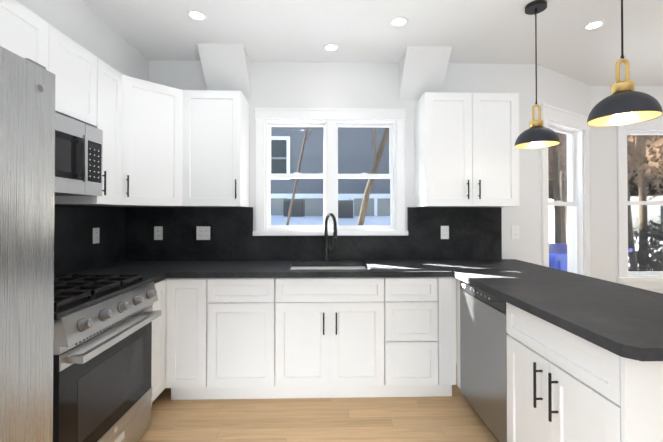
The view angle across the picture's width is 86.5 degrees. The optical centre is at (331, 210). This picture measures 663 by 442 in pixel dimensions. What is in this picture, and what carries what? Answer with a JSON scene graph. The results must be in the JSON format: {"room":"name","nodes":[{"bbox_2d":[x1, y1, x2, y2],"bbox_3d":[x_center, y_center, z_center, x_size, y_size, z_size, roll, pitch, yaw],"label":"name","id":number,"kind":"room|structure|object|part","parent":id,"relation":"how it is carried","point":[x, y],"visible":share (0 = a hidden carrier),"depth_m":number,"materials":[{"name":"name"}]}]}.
{"room":"kitchen","nodes":[
{"label":"kitchen","id":0,"kind":"room"},
{"bbox_2d":[137,364,497,441],"bbox_3d":[1.509,1.380,0.949,6.770,0.120,5.590,0,-1,-1],"label":"floor","id":1,"kind":"structure","parent":0,"point":[454,417],"depth_m":2.24,"materials":[{"name":"brown wood"}]},
{"bbox_2d":[0,46,55,441],"bbox_3d":[-1.279,0.417,0.724,0.871,1.800,0.896,0,-1,-1],"label":"refrigerator","id":2,"kind":"object","parent":1,"relation":"on","point":[27,144],"visible":1,"depth_m":1.07,"materials":[{"name":"silver metal"}]},
{"bbox_2d":[53,274,160,441],"bbox_3d":[-1.377,0.852,1.758,0.730,0.952,0.764,0,-1,-1],"label":"range","id":3,"kind":"object","parent":1,"relation":"on","point":[102,355],"visible":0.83,"depth_m":1.69,"materials":[{"name":"silver metal"}]},
{"bbox_2d":[62,205,550,405],"bbox_3d":[-0.069,0.650,2.727,3.397,1.372,0.667,0,-1,-1],"label":"base unit","id":4,"kind":"object","parent":1,"relation":"on","point":[246,313],"depth_m":2.45,"materials":[{"name":"white"}]},
{"bbox_2d":[323,213,336,261],"bbox_3d":[-0.015,0.220,2.912,0.118,0.407,0.201,0,-1,-1],"label":"faucet","id":5,"kind":"object","parent":4,"relation":"on","point":[326,249],"depth_m":2.96,"materials":[{"name":"black metal"}]},
{"bbox_2d":[71,259,662,360],"bbox_3d":[-0.052,0.435,2.039,3.398,0.039,2.048,0,-1,-1],"label":"countertop","id":6,"kind":"structure","parent":4,"relation":"on","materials":[{"name":"black stone"}]},
{"bbox_2d":[460,280,507,441],"bbox_3d":[1.186,0.896,2.101,0.609,0.870,0.598,0,-1,-1],"label":"dishwasher","id":7,"kind":"object","parent":1,"relation":"on","point":[483,360],"visible":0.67,"depth_m":2.04,"materials":[{"name":"silver metal"}]},
{"bbox_2d":[450,268,662,441],"bbox_3d":[1.254,0.869,1.734,0.800,0.915,1.380,0,-1,-1],"label":"base unit","id":8,"kind":"object","parent":1,"relation":"on","point":[585,353],"depth_m":1.41,"materials":[{"name":"white"}]},
{"bbox_2d":[16,0,662,363],"bbox_3d":[1.509,-0.052,0.963,6.770,2.744,5.590,0,-1,-1],"label":"wall","id":9,"kind":"structure","parent":0,"point":[411,77],"depth_m":3.09,"materials":[{"name":"white paint"}]},
{"bbox_2d":[0,0,55,87],"bbox_3d":[-1.578,-0.734,1.577,0.322,0.429,0.382,0,-1,-1],"label":"upper cabinet","id":10,"kind":"object","parent":9,"relation":"attached to","point":[23,33],"depth_m":1.65,"materials":[{"name":"white wood"}]},
{"bbox_2d":[54,204,61,273],"bbox_3d":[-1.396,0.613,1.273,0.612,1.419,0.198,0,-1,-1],"label":"backsplash","id":11,"kind":"structure","parent":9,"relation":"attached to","point":[57,208],"depth_m":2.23,"materials":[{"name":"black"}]},
{"bbox_2d":[55,29,99,127],"bbox_3d":[-1.588,-0.730,1.958,0.322,0.429,0.380,0,-1,-1],"label":"upper cabinet","id":12,"kind":"object","parent":9,"relation":"attached to","point":[77,90],"depth_m":1.99,"materials":[{"name":"white wood"}]},
{"bbox_2d":[55,112,102,195],"bbox_3d":[-1.544,-0.295,1.765,0.395,0.401,0.756,0,-1,-1],"label":"microwave","id":13,"kind":"object","parent":12,"relation":"attached to","point":[78,156],"visible":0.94,"depth_m":1.93,"materials":[{"name":"silver metal"}]},
{"bbox_2d":[55,59,123,206],"bbox_3d":[-1.596,-0.491,2.287,0.322,0.900,0.277,0,-1,-1],"label":"upper cabinet","id":14,"kind":"object","parent":9,"relation":"attached to","point":[111,81],"depth_m":2.30,"materials":[{"name":"white wood"}]},
{"bbox_2d":[93,228,99,243],"bbox_3d":[-1.744,0.183,2.610,0.007,0.115,0.070,0,-1,-1],"label":"electrical outlet","id":15,"kind":"object","parent":9,"relation":"attached to","point":[96,235],"visible":1,"depth_m":2.60,"materials":[{"name":"white plastic"}]},
{"bbox_2d":[124,75,183,206],"bbox_3d":[-1.302,-0.488,2.578,0.307,0.897,0.308,0,-1,-1],"label":"upper cabinet","id":16,"kind":"object","parent":9,"relation":"attached to","point":[165,146],"depth_m":2.58,"materials":[{"name":"white wood"}]},
{"bbox_2d":[154,226,162,239],"bbox_3d":[-1.479,0.190,3.008,0.070,0.115,0.007,0,-1,-1],"label":"electrical outlet","id":17,"kind":"object","parent":9,"relation":"attached to","point":[158,232],"visible":1,"depth_m":3.01,"materials":[{"name":"white plastic"}]},
{"bbox_2d":[196,226,209,239],"bbox_3d":[-1.098,0.190,3.018,0.116,0.115,0.007,0,-1,-1],"label":"electrical outlet","id":18,"kind":"object","parent":9,"relation":"attached to","point":[202,232],"visible":1,"depth_m":3.02,"materials":[{"name":"white plastic"}]},
{"bbox_2d":[184,90,248,206],"bbox_3d":[-0.937,-0.485,2.889,0.454,0.900,0.322,0,-1,-1],"label":"upper cabinet","id":19,"kind":"object","parent":9,"relation":"attached to","point":[216,123],"depth_m":2.74,"materials":[{"name":"white wood"}]},
{"bbox_2d":[54,204,501,273],"bbox_3d":[-0.119,0.164,2.137,3.268,0.504,1.853,0,-1,-1],"label":"backsplash","id":20,"kind":"structure","parent":9,"relation":"attached to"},
{"bbox_2d":[253,107,407,235],"bbox_3d":[-0.007,-0.340,3.122,1.335,1.102,0.205,0,-1,-1],"label":"window","id":21,"kind":"structure","parent":9,"relation":"in","point":[330,121],"depth_m":3.07,"materials":[{"name":"white paint"}]},
{"bbox_2d":[441,226,448,238],"bbox_3d":[0.988,0.187,3.070,0.070,0.115,0.007,0,-1,-1],"label":"electrical outlet","id":22,"kind":"object","parent":9,"relation":"attached to","point":[444,232],"visible":1,"depth_m":3.07,"materials":[{"name":"white plastic"}]},
{"bbox_2d":[414,92,518,206],"bbox_3d":[1.108,-0.485,2.940,0.752,0.900,0.322,0,-1,-1],"label":"upper cabinet","id":23,"kind":"object","parent":9,"relation":"attached to","point":[466,154],"depth_m":2.79,"materials":[{"name":"white wood"}]},
{"bbox_2d":[511,226,518,238],"bbox_3d":[1.621,0.188,3.105,0.070,0.115,0.007,0,-1,-1],"label":"electrical outlet","id":24,"kind":"object","parent":9,"relation":"attached to","point":[514,232],"visible":1,"depth_m":3.10,"materials":[{"name":"white plastic"}]},
{"bbox_2d":[540,103,589,276],"bbox_3d":[2.220,-0.077,3.411,0.920,1.752,0.205,0,-1,-31],"label":"bay window","id":25,"kind":"structure","parent":9,"relation":"in","point":[574,127],"depth_m":3.55,"materials":[{"name":"white paint"}]},
{"bbox_2d":[616,116,662,288],"bbox_3d":[3.473,-0.089,3.706,1.070,1.782,0.205,0,-1,-1],"label":"bay window","id":26,"kind":"structure","parent":9,"relation":"in","point":[650,279],"depth_m":3.63,"materials":[{"name":"white paint"}]},
{"bbox_2d":[82,0,662,85],"bbox_3d":[1.509,-1.384,0.976,6.770,0.120,5.590,0,-1,-1],"label":"ceiling","id":27,"kind":"structure","parent":0,"point":[485,31],"depth_m":2.57,"materials":[{"name":"white paint"}]},
{"bbox_2d":[187,10,206,20],"bbox_3d":[-0.901,-1.307,2.357,0.128,0.006,0.128,0,-1,-1],"label":"recessed light","id":28,"kind":"object","parent":27,"relation":"in","point":[196,15],"visible":1,"depth_m":2.35,"materials":[{"name":"white paint"}]},
{"bbox_2d":[323,43,338,50],"bbox_3d":[-0.002,-1.302,2.808,0.128,0.006,0.128,0,-1,-1],"label":"recessed light","id":29,"kind":"object","parent":27,"relation":"in","point":[330,47],"visible":1,"depth_m":2.81,"materials":[{"name":"white paint"}]},
{"bbox_2d":[390,17,408,26],"bbox_3d":[0.468,-1.306,2.435,0.128,0.006,0.128,0,-1,-1],"label":"recessed light","id":30,"kind":"object","parent":27,"relation":"in","point":[399,21],"visible":1,"depth_m":2.43,"materials":[{"name":"white paint"}]},
{"bbox_2d":[515,0,559,148],"bbox_3d":[1.303,-0.864,2.241,0.250,0.896,0.250,0,-1,-1],"label":"pendant light","id":31,"kind":"object","parent":27,"relation":"hanging from","point":[537,134],"visible":1,"depth_m":2.22,"materials":[{"name":"grey metal"}]},
{"bbox_2d":[583,20,604,29],"bbox_3d":[1.847,-1.306,2.479,0.128,0.006,0.128,0,-1,-1],"label":"recessed light","id":32,"kind":"object","parent":27,"relation":"in","point":[593,25],"visible":1,"depth_m":2.48,"materials":[{"name":"white paint"}]},
{"bbox_2d":[587,0,662,126],"bbox_3d":[1.241,-0.853,1.505,0.250,0.932,0.250,0,-1,-1],"label":"pendant light","id":33,"kind":"object","parent":27,"relation":"hanging from","point":[624,103],"visible":1,"depth_m":1.48,"materials":[{"name":"grey metal"}]},
{"label":"outside","id":34,"kind":"structure","parent":0,"visible":0},
{"bbox_2d":[271,215,661,269],"bbox_3d":[15.206,1.345,44.762,92.500,1.770,81.000,0,-1,-1],"label":"ground","id":35,"kind":"structure","parent":34,"point":[348,221],"depth_m":10.10,"materials":[{"name":"white snow"}]},
{"bbox_2d":[283,197,304,216],"bbox_3d":[-1.143,-0.121,10.856,0.620,0.600,0.620,0,-1,-1],"label":"air conditioning unit","id":36,"kind":"object","parent":35,"relation":"on","point":[296,208],"depth_m":10.55,"materials":[{"name":"grey metal"}]},
{"bbox_2d":[271,127,389,215],"bbox_3d":[-2.507,-2.042,15.013,9.660,8.000,6.060,0,-1,-1],"label":"neighbouring house","id":37,"kind":"structure","parent":35,"relation":"on","point":[348,157],"depth_m":12.09,"materials":[{"name":"grey"}]},
{"bbox_2d":[286,127,388,224],"bbox_3d":[1.088,-4.001,6.452,6.167,9.665,4.578,0,-1,-1],"label":"saplings","id":38,"kind":"object","parent":35,"relation":"on","point":[370,181],"depth_m":6.19,"materials":[{"name":"brown plant"}]},
{"bbox_2d":[338,198,353,217],"bbox_3d":[0.346,-0.078,10.893,0.620,0.600,0.620,0,-1,-1],"label":"air conditioning unit","id":39,"kind":"object","parent":35,"relation":"on","point":[344,204],"depth_m":10.59,"materials":[{"name":"grey metal"}]},
{"bbox_2d":[549,243,631,270],"bbox_3d":[4.590,1.312,7.184,2.500,1.120,1.500,0,-1,-26],"label":"bin","id":40,"kind":"object","parent":35,"relation":"on","point":[556,259],"depth_m":6.14,"materials":[{"name":"blue plastic"}]},
{"bbox_2d":[548,132,662,270],"bbox_3d":[10.504,-8.630,14.206,18.752,21.530,22.623,0,-1,-1],"label":"trees","id":41,"kind":"object","parent":35,"relation":"on","point":[642,169],"depth_m":8.86,"materials":[{"name":"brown plant"}]},
{"label":"crown","id":42,"kind":"part","parent":41,"relation":"part of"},
{"label":"crown","id":43,"kind":"part","parent":41,"relation":"part of","materials":[{"name":"brown plant"}]},
{"label":"crown","id":44,"kind":"part","parent":41,"relation":"part of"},
{"label":"crown","id":45,"kind":"part","parent":41,"relation":"part of","materials":[{"name":"brown plant"}]},
{"label":"crown","id":46,"kind":"part","parent":41,"relation":"part of","materials":[{"name":"brown plant"}]},
{"label":"crown","id":47,"kind":"part","parent":41,"relation":"part of","materials":[{"name":"brown plant"}]},
{"label":"crown","id":48,"kind":"part","parent":41,"relation":"part of","materials":[{"name":"brown plant"}]},
{"label":"crown","id":49,"kind":"part","parent":41,"relation":"part of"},
{"label":"crown","id":50,"kind":"part","parent":41,"relation":"part of","materials":[{"name":"brown plant"}]},
{"label":"crown","id":51,"kind":"part","parent":41,"relation":"part of","materials":[{"name":"brown plant"}]},
{"label":"crown","id":52,"kind":"part","parent":41,"relation":"part of","materials":[{"name":"brown plant"}]},
{"label":"crown","id":53,"kind":"part","parent":41,"relation":"part of","materials":[{"name":"brown plant"}]},
{"label":"crown","id":54,"kind":"part","parent":41,"relation":"part of","materials":[{"name":"brown plant"}]},
{"bbox_2d":[549,196,662,236],"bbox_3d":[25.664,-2.082,31.310,12.600,8.300,8.800,0,-1,19],"label":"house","id":55,"kind":"structure","parent":35,"relation":"on","point":[635,213],"depth_m":27.62,"materials":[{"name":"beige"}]}
]}

